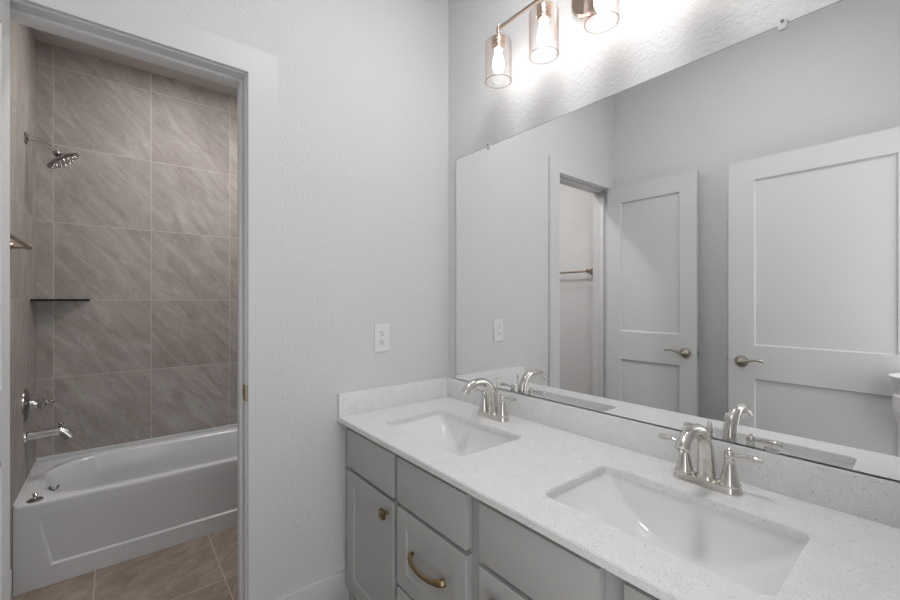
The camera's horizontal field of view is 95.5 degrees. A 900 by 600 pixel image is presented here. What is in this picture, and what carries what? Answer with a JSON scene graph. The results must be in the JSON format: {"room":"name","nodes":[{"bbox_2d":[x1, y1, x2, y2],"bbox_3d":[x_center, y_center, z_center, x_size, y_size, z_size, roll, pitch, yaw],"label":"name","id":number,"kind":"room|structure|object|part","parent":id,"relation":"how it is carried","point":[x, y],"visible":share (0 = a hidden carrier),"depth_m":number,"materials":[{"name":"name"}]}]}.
{"room":"bathroom","nodes":[
{"label":"bathroom","id":0,"kind":"room"},
{"bbox_2d":[10,21,35,595],"bbox_3d":[-2.157,-0.085,1.998,0.112,2.770,0.718,0,0,-39],"label":"wall","id":1,"kind":"structure","parent":0,"point":[22,37],"depth_m":1.94,"materials":[{"name":"tile"}]},
{"bbox_2d":[22,388,56,421],"bbox_3d":[-2.073,0.523,2.075,0.117,0.164,0.164,0,0,-39],"label":"shower valve","id":2,"kind":"object","parent":1,"relation":"attached to","point":[27,403],"visible":1,"depth_m":2.04,"materials":[{"name":"silver metal"}]},
{"bbox_3d":[-2.111,0.523,2.044,0.018,0.164,0.164,0,0,-39],"label":"valve plate","id":3,"kind":"part","parent":2,"relation":"part of","materials":[{"name":"silver metal"}]},
{"bbox_3d":[-2.081,0.523,2.069,0.072,0.058,0.058,0,0,-39],"label":"valve handle","id":4,"kind":"part","parent":2,"relation":"part of","materials":[{"name":"silver metal"}]},
{"bbox_3d":[-2.039,0.518,2.095,0.038,0.027,0.021,0,0,-24],"label":"valve lever","id":5,"kind":"part","parent":2,"relation":"part of","materials":[{"name":"silver metal"}]},
{"bbox_2d":[24,422,75,442],"bbox_3d":[-2.046,0.681,2.098,0.187,0.097,0.060,0,0,-39],"label":"tub spout","id":6,"kind":"object","parent":1,"relation":"attached to","point":[66,433],"visible":1,"depth_m":2.09,"materials":[{"name":"silver metal"}]},
{"bbox_2d":[24,132,78,168],"bbox_3d":[-2.040,-0.757,2.102,0.200,0.162,0.151,0,0,-39],"label":"shower","id":7,"kind":"object","parent":1,"relation":"attached to","point":[60,159],"visible":1,"depth_m":2.09,"materials":[{"name":"silver metal"}]},
{"bbox_3d":[-2.070,-0.786,2.078,0.114,0.066,0.019,0,0,-39],"label":"shower arm","id":8,"kind":"part","parent":7,"relation":"part of","materials":[{"name":"silver metal"}]},
{"bbox_2d":[12,526,236,599],"bbox_3d":[-0.309,1.330,1.134,2.050,0.060,4.750,0,0,-39],"label":"floor","id":9,"kind":"structure","parent":0,"point":[205,567],"depth_m":1.91,"materials":[{"name":"tile"}]},
{"bbox_2d":[13,424,236,595],"bbox_3d":[-1.538,1.097,2.532,1.522,0.406,0.670,0,0,-39],"label":"bathtub","id":10,"kind":"object","parent":9,"relation":"on","point":[100,507],"visible":0.6,"depth_m":2.12,"materials":[{"name":"ceramic"}]},
{"bbox_2d":[26,493,43,502],"bbox_3d":[-1.892,0.898,1.865,0.056,0.035,0.056,0,0,-39],"label":"drain stopper","id":11,"kind":"object","parent":10,"relation":"on","point":[35,498],"visible":1,"depth_m":1.86,"materials":[{"name":"silver metal"}]},
{"bbox_2d":[13,424,236,510],"bbox_3d":[-1.538,1.063,2.532,1.522,0.338,0.670,0,0,-39],"label":"tub","id":12,"kind":"object","parent":10,"relation":"in","point":[193,470],"depth_m":2.30,"materials":[{"name":"ceramic"}]},
{"bbox_2d":[347,428,659,599],"bbox_3d":[0.269,0.907,1.284,0.619,0.785,1.642,0,0,-39],"label":"vanity cabinet","id":13,"kind":"object","parent":9,"relation":"on","point":[413,534],"visible":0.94,"depth_m":1.23,"materials":[{"name":"paint"}]},
{"bbox_3d":[-0.305,0.616,1.578,0.026,0.155,0.368,0,0,-39],"label":"drawer","id":14,"kind":"part","parent":13,"relation":"part of","materials":[{"name":"paint"}]},
{"bbox_3d":[-0.305,0.956,1.578,0.026,0.493,0.368,0,0,-39],"label":"cabinet door","id":15,"kind":"part","parent":13,"relation":"part of","materials":[{"name":"paint"}]},
{"bbox_3d":[-0.060,1.094,1.276,0.026,0.216,0.359,0,0,-39],"label":"drawer","id":16,"kind":"part","parent":13,"relation":"part of","materials":[{"name":"paint"}]},
{"bbox_3d":[-0.083,0.830,1.256,0.038,0.026,0.189,0,0,-39],"label":"bow pull","id":17,"kind":"part","parent":13,"relation":"part of","materials":[{"name":"brown metal"}]},
{"bbox_3d":[-0.060,0.841,1.276,0.026,0.263,0.359,0,0,-39],"label":"drawer","id":18,"kind":"part","parent":13,"relation":"part of","materials":[{"name":"paint"}]},
{"bbox_3d":[-0.060,0.616,1.276,0.026,0.155,0.359,0,0,-39],"label":"drawer","id":19,"kind":"part","parent":13,"relation":"part of","materials":[{"name":"paint"}]},
{"bbox_3d":[0.085,0.907,1.135,0.020,0.785,1.642,0,0,-39],"label":"frame","id":20,"kind":"part","parent":13,"relation":"part of","materials":[{"name":"paint"}]},
{"bbox_3d":[0.197,0.956,0.960,0.026,0.493,0.350,0,0,-39],"label":"cabinet door","id":21,"kind":"part","parent":13,"relation":"part of","materials":[{"name":"paint"}]},
{"bbox_3d":[0.197,0.616,0.960,0.026,0.155,0.350,0,0,-39],"label":"drawer","id":22,"kind":"part","parent":13,"relation":"part of","materials":[{"name":"paint"}]},
{"bbox_2d":[337,397,899,599],"bbox_3d":[0.274,0.504,1.288,0.607,0.020,1.644,0,0,-39],"label":"countertop","id":23,"kind":"structure","parent":13,"relation":"on","point":[845,556],"depth_m":0.96,"materials":[{"name":"white stone"}]},
{"bbox_2d":[337,377,447,416],"bbox_3d":[-0.245,0.446,1.914,0.586,0.097,0.020,0,0,-39],"label":"side splash","id":24,"kind":"object","parent":23,"relation":"on","point":[366,400],"visible":1,"depth_m":1.88,"materials":[{"name":"white stone"}]},
{"bbox_2d":[392,414,514,455],"bbox_3d":[-0.002,0.581,1.569,0.346,0.132,0.535,0,0,-39],"label":"sink basin","id":25,"kind":"object","parent":23,"relation":"in","point":[460,438],"visible":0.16,"depth_m":1.73,"materials":[{"name":"ceramic"}]},
{"bbox_2d":[461,378,516,421],"bbox_3d":[0.128,0.406,1.677,0.201,0.175,0.248,0,0,-39],"label":"sink faucet","id":26,"kind":"object","parent":23,"relation":"on","point":[491,409],"visible":1,"depth_m":1.69,"materials":[{"name":"silver metal"}]},
{"bbox_3d":[0.129,0.396,1.785,0.024,0.029,0.083,0,0,-39],"label":"lever","id":27,"kind":"part","parent":26,"relation":"part of","materials":[{"name":"silver metal"}]},
{"bbox_3d":[0.130,0.399,1.679,0.196,0.161,0.056,0,0,-39],"label":"spout","id":28,"kind":"part","parent":26,"relation":"part of","materials":[{"name":"silver metal"}]},
{"bbox_3d":[0.148,0.443,1.762,0.051,0.070,0.051,0,0,-39],"label":"handle","id":29,"kind":"part","parent":26,"relation":"part of","materials":[{"name":"silver metal"}]},
{"bbox_3d":[0.181,0.485,1.721,0.057,0.018,0.164,0,0,-39],"label":"plate","id":30,"kind":"part","parent":26,"relation":"part of","materials":[{"name":"silver metal"}]},
{"bbox_3d":[0.200,0.404,1.736,0.013,0.147,0.013,0,0,-39],"label":"lift rod","id":31,"kind":"part","parent":26,"relation":"part of","materials":[{"name":"silver metal"}]},
{"bbox_3d":[0.215,0.443,1.679,0.051,0.070,0.051,0,0,-39],"label":"handle","id":32,"kind":"part","parent":26,"relation":"part of","materials":[{"name":"silver metal"}]},
{"bbox_3d":[0.234,0.396,1.657,0.024,0.029,0.083,0,0,-39],"label":"lever","id":33,"kind":"part","parent":26,"relation":"part of","materials":[{"name":"silver metal"}]},
{"bbox_2d":[551,472,806,595],"bbox_3d":[0.499,0.581,0.952,0.346,0.132,0.524,0,0,-39],"label":"sink basin","id":34,"kind":"object","parent":23,"relation":"in","point":[757,558],"visible":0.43,"depth_m":1.03,"materials":[{"name":"ceramic"}]},
{"bbox_2d":[658,421,763,496],"bbox_3d":[0.635,0.406,1.054,0.201,0.175,0.248,0,0,-39],"label":"sink faucet","id":35,"kind":"object","parent":23,"relation":"on","point":[705,476],"visible":1,"depth_m":1.07,"materials":[{"name":"silver metal"}]},
{"bbox_3d":[0.636,0.396,1.162,0.024,0.029,0.083,0,0,-39],"label":"lever","id":36,"kind":"part","parent":35,"relation":"part of","materials":[{"name":"silver metal"}]},
{"bbox_3d":[0.654,0.443,1.139,0.051,0.070,0.051,0,0,-39],"label":"handle","id":37,"kind":"part","parent":35,"relation":"part of","materials":[{"name":"silver metal"}]},
{"bbox_3d":[0.636,0.399,1.056,0.196,0.161,0.056,0,0,-39],"label":"spout","id":38,"kind":"part","parent":35,"relation":"part of","materials":[{"name":"silver metal"}]},
{"bbox_3d":[0.688,0.485,1.098,0.057,0.018,0.164,0,0,-39],"label":"plate","id":39,"kind":"part","parent":35,"relation":"part of","materials":[{"name":"silver metal"}]},
{"bbox_3d":[0.706,0.404,1.112,0.013,0.147,0.013,0,0,-39],"label":"lift rod","id":40,"kind":"part","parent":35,"relation":"part of","materials":[{"name":"silver metal"}]},
{"bbox_3d":[0.722,0.443,1.056,0.051,0.070,0.051,0,0,-39],"label":"handle","id":41,"kind":"part","parent":35,"relation":"part of","materials":[{"name":"silver metal"}]},
{"bbox_3d":[0.740,0.396,1.034,0.024,0.029,0.083,0,0,-39],"label":"lever","id":42,"kind":"part","parent":35,"relation":"part of","materials":[{"name":"silver metal"}]},
{"bbox_3d":[0.450,0.616,0.648,0.026,0.155,0.350,0,0,-39],"label":"drawer","id":43,"kind":"part","parent":13,"relation":"part of","materials":[{"name":"paint"}]},
{"bbox_2d":[32,28,236,96],"bbox_3d":[-1.333,-1.500,2.283,1.910,0.060,1.676,0,0,-39],"label":"ceiling","id":44,"kind":"structure","parent":0,"point":[40,35],"depth_m":2.52,"materials":[{"name":"paint"}]},
{"bbox_2d":[36,40,236,457],"bbox_3d":[-1.778,-0.085,2.846,1.770,2.770,0.120,0,0,-39],"label":"wall","id":45,"kind":"structure","parent":0,"point":[141,226],"depth_m":2.58,"materials":[{"name":"tile"}]},
{"bbox_2d":[30,299,89,300],"bbox_3d":[-2.186,0.000,2.304,0.228,0.011,0.205,0,0,-39],"label":"corner shelf","id":46,"kind":"object","parent":45,"relation":"attached to","point":[30,299],"visible":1,"depth_m":2.28,"materials":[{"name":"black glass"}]},
{"bbox_2d":[120,0,447,598],"bbox_3d":[-0.777,-0.225,1.575,1.880,3.050,0.124,0,0,-39],"label":"wall","id":47,"kind":"structure","parent":0,"point":[362,85],"depth_m":1.75,"materials":[{"name":"paint"}]},
{"bbox_2d":[0,0,9,599],"bbox_3d":[-1.037,0.229,0.882,0.140,2.118,0.636,0,0,-39],"label":"door","id":48,"kind":"structure","parent":47,"relation":"in","point":[4,4],"depth_m":1.08,"materials":[{"name":"paint"}]},
{"bbox_3d":[-1.037,-0.242,0.882,0.034,0.940,0.408,0,0,-39],"label":"panel","id":49,"kind":"part","parent":48,"relation":"part of","materials":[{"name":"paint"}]},
{"bbox_3d":[-1.037,0.745,0.882,0.034,0.630,0.408,0,0,-39],"label":"panel","id":50,"kind":"part","parent":48,"relation":"part of","materials":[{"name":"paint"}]},
{"bbox_2d":[10,0,276,599],"bbox_3d":[-1.023,0.184,1.375,0.804,2.231,0.156,0,0,-39],"label":"door frame","id":51,"kind":"structure","parent":47,"relation":"attached to","point":[260,67],"depth_m":1.52,"materials":[{"name":"paint"}]},
{"bbox_3d":[-0.766,0.345,1.528,0.006,0.060,0.040,0,0,-39],"label":"strike plate","id":52,"kind":"part","parent":51,"relation":"part of","materials":[{"name":"gold metal"}]},
{"bbox_2d":[277,568,348,599],"bbox_3d":[-0.553,1.228,1.668,0.296,0.145,0.014,0,0,-39],"label":"baseboard","id":53,"kind":"structure","parent":47,"relation":"attached to","point":[334,586],"depth_m":1.69,"materials":[{"name":"paint"}]},
{"bbox_2d":[374,323,388,351],"bbox_3d":[-0.310,0.172,1.867,0.078,0.128,0.011,0,0,-39],"label":"wall outlet","id":54,"kind":"object","parent":47,"relation":"attached to","point":[381,331],"visible":1,"depth_m":1.86,"materials":[{"name":"plastic"}]},
{"bbox_2d":[379,339,385,345],"bbox_3d":[-0.308,0.193,1.865,0.034,0.030,0.004,0,0,-39],"label":"socket","id":55,"kind":"object","parent":54,"relation":"attached to","point":[382,342],"depth_m":1.86,"materials":[{"name":"plastic"}]},
{"bbox_2d":[379,330,385,336],"bbox_3d":[-0.308,0.151,1.865,0.034,0.030,0.004,0,0,-39],"label":"socket","id":56,"kind":"object","parent":54,"relation":"attached to","point":[382,333],"depth_m":1.86,"materials":[{"name":"plastic"}]},
{"bbox_2d":[448,0,891,479],"bbox_3d":[0.557,-0.225,1.518,0.120,3.050,1.894,0,0,-39],"label":"wall","id":57,"kind":"structure","parent":0,"point":[650,39],"depth_m":1.59,"materials":[{"name":"paint"}]},
{"bbox_2d":[485,0,619,88],"bbox_3d":[0.442,-1.032,1.419,0.184,0.295,0.793,0,0,-39],"label":"vanity light","id":58,"kind":"object","parent":57,"relation":"attached to","point":[582,9],"visible":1,"depth_m":1.48,"materials":[{"name":"clear glass"}]},
{"bbox_3d":[0.197,-0.970,1.661,0.046,0.090,0.046,0,0,-39],"label":"light bulb","id":59,"kind":"part","parent":58,"relation":"part of","materials":[{"name":"white glass"}]},
{"bbox_3d":[0.197,-0.969,1.661,0.108,0.166,0.108,0,0,-39],"label":"lamp shade","id":60,"kind":"part","parent":58,"relation":"part of","materials":[{"name":"clear glass"}]},
{"bbox_3d":[0.340,-0.970,1.484,0.046,0.090,0.046,0,0,-39],"label":"light bulb","id":61,"kind":"part","parent":58,"relation":"part of","materials":[{"name":"white glass"}]},
{"bbox_3d":[0.340,-0.969,1.484,0.108,0.166,0.108,0,0,-39],"label":"lamp shade","id":62,"kind":"part","parent":58,"relation":"part of","materials":[{"name":"clear glass"}]},
{"bbox_3d":[0.505,-1.102,1.471,0.021,0.156,0.156,0,0,-39],"label":"plate","id":63,"kind":"part","parent":58,"relation":"part of","materials":[{"name":"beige metal"}]},
{"bbox_3d":[0.484,-0.970,1.307,0.046,0.090,0.046,0,0,-39],"label":"light bulb","id":64,"kind":"part","parent":58,"relation":"part of","materials":[{"name":"white glass"}]},
{"bbox_3d":[0.484,-0.969,1.307,0.108,0.166,0.108,0,0,-39],"label":"lamp shade","id":65,"kind":"part","parent":58,"relation":"part of","materials":[{"name":"clear glass"}]},
{"bbox_2d":[447,377,899,528],"bbox_3d":[0.502,0.446,1.475,0.020,0.097,1.644,0,0,-39],"label":"backsplash","id":66,"kind":"structure","parent":57,"relation":"attached to","point":[867,496],"depth_m":1.10,"materials":[{"name":"white stone"}]},
{"bbox_2d":[456,0,899,480],"bbox_3d":[0.514,-0.159,1.459,0.022,1.110,1.530,0,0,-39],"label":"wall mirror","id":67,"kind":"object","parent":57,"relation":"attached to","point":[714,238],"visible":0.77,"depth_m":1.15,"materials":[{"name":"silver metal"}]},
{"bbox_3d":[-1.689,-0.085,1.415,0.104,2.770,0.778,0,0,-39],"label":"wall","id":68,"kind":"structure","parent":0,"visible":0},
{"bbox_2d":[10,570,11,599],"bbox_3d":[-1.646,1.228,1.456,0.014,0.145,0.754,0,0,-39],"label":"baseboard","id":69,"kind":"structure","parent":68,"relation":"attached to","point":[10,570],"depth_m":1.75,"materials":[{"name":"paint"}]},
{"bbox_2d":[10,233,31,249],"bbox_3d":[-1.639,-0.232,1.497,0.076,0.054,0.734,0,0,-39],"label":"towel bar","id":70,"kind":"object","parent":68,"relation":"attached to","point":[22,244],"visible":0.77,"depth_m":1.74,"materials":[{"name":"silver metal"}]},
{"bbox_3d":[-1.853,-0.232,1.760,0.076,0.054,0.054,0,0,-39],"label":"post","id":71,"kind":"part","parent":70,"relation":"part of","materials":[{"name":"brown metal"}]}
]}

